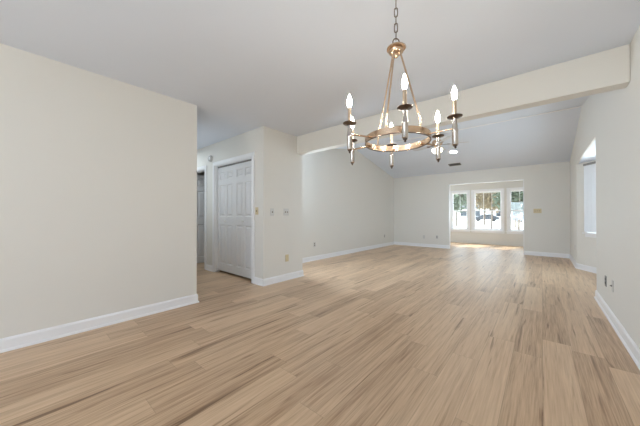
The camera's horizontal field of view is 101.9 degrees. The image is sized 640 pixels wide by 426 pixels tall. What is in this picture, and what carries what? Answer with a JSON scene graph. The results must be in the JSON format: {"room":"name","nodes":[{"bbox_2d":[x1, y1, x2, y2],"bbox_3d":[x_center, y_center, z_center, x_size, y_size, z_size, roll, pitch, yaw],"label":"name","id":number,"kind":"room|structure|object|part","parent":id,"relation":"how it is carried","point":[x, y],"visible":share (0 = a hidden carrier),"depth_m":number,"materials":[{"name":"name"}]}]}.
{"room":"empty dining room","nodes":[
{"label":"empty dining room","id":0,"kind":"room"},
{"bbox_2d":[0,43,302,338],"bbox_3d":[-2.605,-0.123,2.026,0.144,2.440,6.894,0,0,41],"label":"wall","id":1,"kind":"structure","parent":0,"point":[98,173],"depth_m":2.49,"materials":[{"name":"paint"}]},
{"bbox_2d":[0,294,198,352],"bbox_3d":[-4.417,1.046,2.385,3.376,0.106,5.056,0,0,41],"label":"baseboard","id":2,"kind":"structure","parent":1,"relation":"attached to","point":[10,343],"depth_m":2.43,"materials":[{"name":"white paint"}]},
{"bbox_2d":[270,208,273,215],"bbox_3d":[-0.748,-0.015,4.073,0.018,0.115,0.072,0,0,41],"label":"light switch","id":3,"kind":"object","parent":1,"relation":"attached to","point":[271,209],"visible":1,"depth_m":4.07,"materials":[{"name":"white plastic"}]},
{"bbox_2d":[283,209,288,215],"bbox_3d":[-0.556,-0.016,4.297,0.018,0.115,0.118,0,0,41],"label":"light switch","id":4,"kind":"object","parent":1,"relation":"attached to","point":[285,211],"visible":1,"depth_m":4.29,"materials":[{"name":"white plastic"}]},
{"bbox_2d":[253,242,448,285],"bbox_3d":[1.279,1.073,6.382,1.848,0.106,6.533,0,0,41],"label":"baseboard","id":5,"kind":"structure","parent":1,"relation":"attached to","point":[323,256],"depth_m":6.37,"materials":[{"name":"white paint"}]},
{"bbox_2d":[197,126,268,278],"bbox_3d":[-2.170,-0.103,5.138,3.526,2.440,0.100,0,0,41],"label":"wall","id":6,"kind":"structure","parent":0,"point":[256,140],"depth_m":4.07,"materials":[{"name":"paint"}]},
{"bbox_2d":[197,175,204,262],"bbox_3d":[-2.469,0.135,5.908,0.720,1.950,0.100,0,0,-37],"label":"door","id":7,"kind":"structure","parent":6,"relation":"in","point":[200,178],"depth_m":5.78,"materials":[{"name":"white paint"}]},
{"bbox_2d":[197,165,206,269],"bbox_3d":[-2.551,0.088,5.449,0.904,2.062,0.122,0,0,41],"label":"trim","id":8,"kind":"structure","parent":6,"relation":"attached to","point":[201,168],"depth_m":5.12,"materials":[{"name":"white paint"}]},
{"bbox_2d":[206,264,211,271],"bbox_3d":[-2.146,1.064,5.028,0.251,0.106,0.024,0,0,41],"label":"baseboard","id":9,"kind":"structure","parent":6,"relation":"attached to","point":[208,267],"depth_m":5.02,"materials":[{"name":"white paint"}]},
{"bbox_2d":[212,152,254,282],"bbox_3d":[-1.510,0.075,4.558,1.334,2.077,0.122,0,0,41],"label":"trim","id":10,"kind":"structure","parent":6,"relation":"attached to","point":[232,160],"depth_m":4.64,"materials":[{"name":"white paint"}]},
{"bbox_2d":[218,159,250,278],"bbox_3d":[-1.508,0.098,4.563,1.153,1.950,0.079,0,0,41],"label":"door","id":11,"kind":"structure","parent":6,"relation":"in","point":[234,180],"depth_m":4.54,"materials":[{"name":"white paint"}]},
{"bbox_2d":[0,242,639,425],"bbox_3d":[0.313,1.175,4.744,8.300,0.120,15.070,0,0,41],"label":"floor","id":12,"kind":"structure","parent":0,"point":[463,334],"depth_m":1.97,"materials":[{"name":"brown wood"}]},
{"bbox_2d":[0,0,639,149],"bbox_3d":[-2.415,-1.394,1.872,7.407,0.100,6.894,0,0,41],"label":"ceiling","id":13,"kind":"structure","parent":0,"point":[292,67],"depth_m":2.07,"materials":[{"name":"paint"}]},
{"bbox_2d":[343,0,462,168],"bbox_3d":[0.456,-0.832,1.542,0.658,1.028,0.688,0,0,0],"label":"chandelier","id":14,"kind":"object","parent":13,"relation":"hanging from","point":[395,49],"visible":1,"depth_m":1.44,"materials":[{"name":"gold metal"}]},
{"bbox_3d":[0.163,-0.619,1.436,0.028,0.079,0.028,1,-2,-20],"label":"bulb","id":15,"kind":"part","parent":14,"relation":"part of","materials":[{"name":"white glass"}]},
{"bbox_3d":[0.230,-0.433,1.454,0.143,0.016,0.016,1,-2,-20],"label":"arm","id":16,"kind":"part","parent":14,"relation":"part of","materials":[{"name":"gold metal"}]},
{"bbox_3d":[0.411,-0.695,1.642,0.011,0.548,0.148,0,0,-27],"label":"rod","id":17,"kind":"part","parent":14,"relation":"part of","materials":[{"name":"gold metal"}]},
{"bbox_3d":[0.397,-0.701,1.459,0.011,0.542,0.173,0,0,31],"label":"rod","id":18,"kind":"part","parent":14,"relation":"part of","materials":[{"name":"gold metal"}]},
{"bbox_3d":[0.403,-0.626,1.236,0.028,0.079,0.028,0,-2,10],"label":"bulb","id":19,"kind":"part","parent":14,"relation":"part of","materials":[{"name":"white glass"}]},
{"bbox_3d":[0.501,-0.702,1.451,0.011,0.541,0.174,0,0,-23],"label":"rod","id":20,"kind":"part","parent":14,"relation":"part of","materials":[{"name":"gold metal"}]},
{"bbox_3d":[0.749,-0.612,1.651,0.028,0.079,0.028,1,-2,-20],"label":"bulb","id":21,"kind":"part","parent":14,"relation":"part of","materials":[{"name":"white glass"}]},
{"bbox_3d":[0.641,-0.435,1.383,0.143,0.016,0.016,-2,-2,40],"label":"arm","id":22,"kind":"part","parent":14,"relation":"part of","materials":[{"name":"gold metal"}]},
{"bbox_3d":[0.696,-0.622,1.344,0.028,0.079,0.028,-2,-2,40],"label":"bulb","id":23,"kind":"part","parent":14,"relation":"part of","materials":[{"name":"white glass"}]},
{"bbox_2d":[297,44,629,154],"bbox_3d":[1.071,-1.183,3.328,3.761,0.302,0.139,0,0,41],"label":"beam","id":24,"kind":"structure","parent":13,"relation":"attached to","point":[608,70],"depth_m":2.57,"materials":[{"name":"paint"}]},
{"bbox_2d":[357,106,581,149],"bbox_3d":[2.790,-1.848,6.020,4.640,0.014,0.036,0,0,41],"label":"trim","id":25,"kind":"structure","parent":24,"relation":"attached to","point":[577,106],"depth_m":5.29,"materials":[{"name":"white paint"}]},
{"bbox_2d":[302,149,393,257],"bbox_3d":[0.815,-0.358,7.362,0.120,2.980,5.660,0,0,41],"label":"wall","id":26,"kind":"structure","parent":0,"point":[346,206],"depth_m":7.04,"materials":[{"name":"paint"}]},
{"bbox_2d":[334,95,589,177],"bbox_3d":[2.663,-1.622,5.870,4.880,0.712,5.780,0,0,41],"label":"ceiling","id":27,"kind":"structure","parent":0,"point":[549,137],"depth_m":6.18,"materials":[{"name":"paint"}]},
{"bbox_2d":[413,134,465,153],"bbox_3d":[2.766,-1.603,6.103,1.248,0.475,1.213,0,0,41],"label":"ceiling fan","id":28,"kind":"object","parent":27,"relation":"hanging from","point":[448,137],"visible":0.44,"depth_m":6.01,"materials":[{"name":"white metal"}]},
{"bbox_3d":[2.504,-1.593,6.419,0.143,0.035,0.455,0,0,-33],"label":"blade","id":29,"kind":"part","parent":28,"relation":"part of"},
{"bbox_2d":[394,161,569,253],"bbox_3d":[4.473,-0.146,8.036,4.957,2.564,0.120,0,0,41],"label":"wall","id":30,"kind":"structure","parent":0,"point":[421,203],"depth_m":7.42,"materials":[{"name":"paint"}]},
{"bbox_2d":[449,179,523,248],"bbox_3d":[4.862,0.109,7.702,1.892,2.050,0.128,0,0,41],"label":"trim","id":31,"kind":"structure","parent":30,"relation":"attached to","point":[518,179],"depth_m":7.64,"materials":[{"name":"white paint"}]},
{"bbox_2d":[533,209,541,212],"bbox_3d":[5.746,-0.056,6.856,0.164,0.115,0.018,0,0,41],"label":"light switch","id":32,"kind":"object","parent":30,"relation":"attached to","point":[534,210],"visible":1,"depth_m":6.86,"materials":[{"name":"beige plastic"}]},
{"bbox_2d":[450,180,523,246],"bbox_3d":[6.160,-0.014,9.548,4.357,2.320,0.120,0,0,41],"label":"wall","id":33,"kind":"structure","parent":0,"point":[506,239],"depth_m":9.43,"materials":[{"name":"paint"}]},
{"bbox_2d":[450,190,470,231],"bbox_3d":[5.449,-0.068,10.123,0.760,1.605,0.170,0,0,41],"label":"window","id":34,"kind":"structure","parent":33,"relation":"in","point":[467,192],"depth_m":10.11,"materials":[{"name":"white paint"}]},
{"bbox_3d":[5.492,-0.424,10.175,0.540,0.712,0.030,0,0,41],"label":"sash","id":35,"kind":"part","parent":34,"relation":"part of","materials":[{"name":"white paint"}]},
{"bbox_3d":[5.469,0.259,10.143,0.540,0.712,0.030,0,0,41],"label":"sash","id":36,"kind":"part","parent":34,"relation":"part of","materials":[{"name":"white paint"}]},
{"bbox_3d":[5.414,0.691,10.077,0.760,0.087,0.062,0,0,41],"label":"sill","id":37,"kind":"part","parent":34,"relation":"part of","materials":[{"name":"white paint"}]},
{"bbox_2d":[471,188,504,233],"bbox_3d":[6.147,-0.072,9.527,1.065,1.605,0.170,0,0,41],"label":"window","id":38,"kind":"structure","parent":33,"relation":"in","point":[501,190],"depth_m":9.57,"materials":[{"name":"white paint"}]},
{"bbox_3d":[6.189,-0.427,9.578,0.845,0.712,0.030,0,0,41],"label":"sash","id":39,"kind":"part","parent":38,"relation":"part of","materials":[{"name":"white paint"}]},
{"bbox_3d":[6.166,0.255,9.547,0.845,0.712,0.030,0,0,41],"label":"sash","id":40,"kind":"part","parent":38,"relation":"part of","materials":[{"name":"glass"}]},
{"bbox_3d":[6.112,0.687,9.481,1.065,0.087,0.062,0,0,41],"label":"sill","id":41,"kind":"part","parent":38,"relation":"part of","materials":[{"name":"white paint"}]},
{"bbox_2d":[506,187,522,233],"bbox_3d":[6.861,-0.075,8.916,0.765,1.605,0.170,0,0,41],"label":"window","id":42,"kind":"structure","parent":33,"relation":"in","point":[509,190],"depth_m":9.08,"materials":[{"name":"white paint"}]},
{"bbox_3d":[6.826,0.683,8.870,0.765,0.087,0.062,0,0,41],"label":"sill","id":43,"kind":"part","parent":42,"relation":"part of","materials":[{"name":"white paint"}]},
{"bbox_3d":[6.904,-0.431,8.968,0.545,0.712,0.030,0,0,41],"label":"sash","id":44,"kind":"part","parent":42,"relation":"part of","materials":[{"name":"white paint"}]},
{"bbox_3d":[6.881,0.251,8.937,0.545,0.712,0.030,0,0,41],"label":"sash","id":45,"kind":"part","parent":42,"relation":"part of","materials":[{"name":"glass"}]},
{"bbox_2d":[576,160,595,266],"bbox_3d":[5.163,0.062,4.767,0.120,2.106,0.950,0,0,11],"label":"wall","id":46,"kind":"structure","parent":0,"point":[586,246],"depth_m":5.11,"materials":[{"name":"paint"}]},
{"bbox_2d":[582,232,595,237],"bbox_3d":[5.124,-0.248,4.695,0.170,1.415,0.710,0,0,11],"label":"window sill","id":47,"kind":"structure","parent":46,"relation":"in","point":[590,234],"depth_m":4.91,"materials":[{"name":"white paint"}]},
{"bbox_2d":[583,161,595,231],"bbox_3d":[5.040,-0.295,4.711,0.044,1.300,0.580,0,0,11],"label":"vertical blind","id":48,"kind":"object","parent":46,"relation":"attached to","point":[589,168],"visible":0.45,"depth_m":4.86,"materials":[{"name":"grey plastic"}]},
{"bbox_2d":[578,139,595,163],"bbox_3d":[4.642,-1.023,4.106,0.615,0.064,2.515,0,0,41],"label":"window","id":49,"kind":"structure","parent":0,"point":[590,155],"depth_m":4.39,"materials":[{"name":"glass"}]},
{"bbox_2d":[570,25,639,348],"bbox_3d":[2.193,-0.395,1.649,0.120,2.980,12.554,0,0,41],"label":"wall","id":50,"kind":"structure","parent":0,"point":[612,118],"depth_m":2.45,"materials":[{"name":"paint"}]},
{"bbox_2d":[524,251,639,369],"bbox_3d":[2.286,1.042,1.628,1.204,0.106,12.566,0,0,37],"label":"baseboard","id":51,"kind":"structure","parent":50,"relation":"attached to","point":[630,345],"depth_m":2.66,"materials":[{"name":"white paint"}]},
{"bbox_2d":[610,279,613,291],"bbox_3d":[2.922,0.729,2.602,0.020,0.115,0.072,0,0,41],"label":"cable jack","id":52,"kind":"object","parent":50,"relation":"attached to","point":[612,282],"visible":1,"depth_m":2.58,"materials":[{"name":"white plastic"}]},
{"label":"outside","id":53,"kind":"structure","parent":0,"visible":0},
{"bbox_2d":[453,220,522,229],"bbox_3d":[16.245,1.507,18.994,160.000,0.100,170.000,0,0,41],"label":"ground","id":54,"kind":"structure","parent":53,"point":[460,223],"depth_m":35.28,"materials":[{"name":"concrete"}]},
{"bbox_2d":[454,194,466,211],"bbox_3d":[11.403,-1.246,23.308,3.694,5.567,3.551,0,0,41],"label":"tree","id":55,"kind":"object","parent":54,"relation":"on","point":[460,201],"visible":0.07,"depth_m":22.04,"materials":[{"name":"green plant"}]},
{"bbox_2d":[456,194,466,225],"bbox_3d":[16.034,-1.590,30.591,4.351,6.349,4.339,0,0,-17],"label":"tree","id":56,"kind":"object","parent":54,"relation":"on","point":[465,207],"visible":0.04,"depth_m":30.13,"materials":[{"name":"green plant"}]},
{"bbox_3d":[16.262,-2.371,30.728,4.592,4.785,4.365,0,0,41],"label":"crown","id":57,"kind":"part","parent":56,"relation":"part of","materials":[{"name":"green plant"}]},
{"bbox_2d":[476,192,498,228],"bbox_3d":[16.159,-1.380,24.507,3.924,5.851,3.773,0,0,41],"label":"tree","id":58,"kind":"object","parent":54,"relation":"on","point":[488,201],"visible":0.22,"depth_m":24.25,"materials":[{"name":"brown plant"}]},
{"bbox_3d":[16.159,-2.085,24.512,3.924,4.440,3.773,0,0,41],"label":"crown","id":59,"kind":"part","parent":58,"relation":"part of","materials":[{"name":"green plant"}]},
{"bbox_2d":[453,204,521,220],"bbox_3d":[40.918,-0.865,61.724,16.800,5.200,8.000,0,0,41],"label":"house","id":60,"kind":"structure","parent":54,"relation":"on","point":[460,216],"depth_m":60.72,"materials":[{"name":"white"}]},
{"bbox_2d":[476,214,499,220],"bbox_3d":[33.753,0.949,52.708,4.493,1.445,1.800,0,0,36],"label":"car","id":61,"kind":"object","parent":54,"relation":"on","point":[487,216],"visible":0.79,"depth_m":51.83,"materials":[{"name":"paint"}]},
{"bbox_2d":[491,191,522,229],"bbox_3d":[14.771,-1.181,19.148,3.584,5.384,3.352,0,0,41],"label":"tree","id":62,"kind":"object","parent":54,"relation":"on","point":[516,196],"visible":0.15,"depth_m":18.96,"materials":[{"name":"green plant"}]},
{"bbox_3d":[14.771,-1.803,19.152,3.584,4.140,3.352,0,0,41],"label":"crown","id":63,"kind":"part","parent":62,"relation":"part of","materials":[{"name":"green plant"}]},
{"bbox_2d":[512,215,522,221],"bbox_3d":[34.601,0.885,42.774,4.493,1.445,1.800,0,-1,45],"label":"car","id":64,"kind":"object","parent":54,"relation":"on","point":[513,218],"visible":0.22,"depth_m":43.20,"materials":[{"name":"paint"}]}
]}

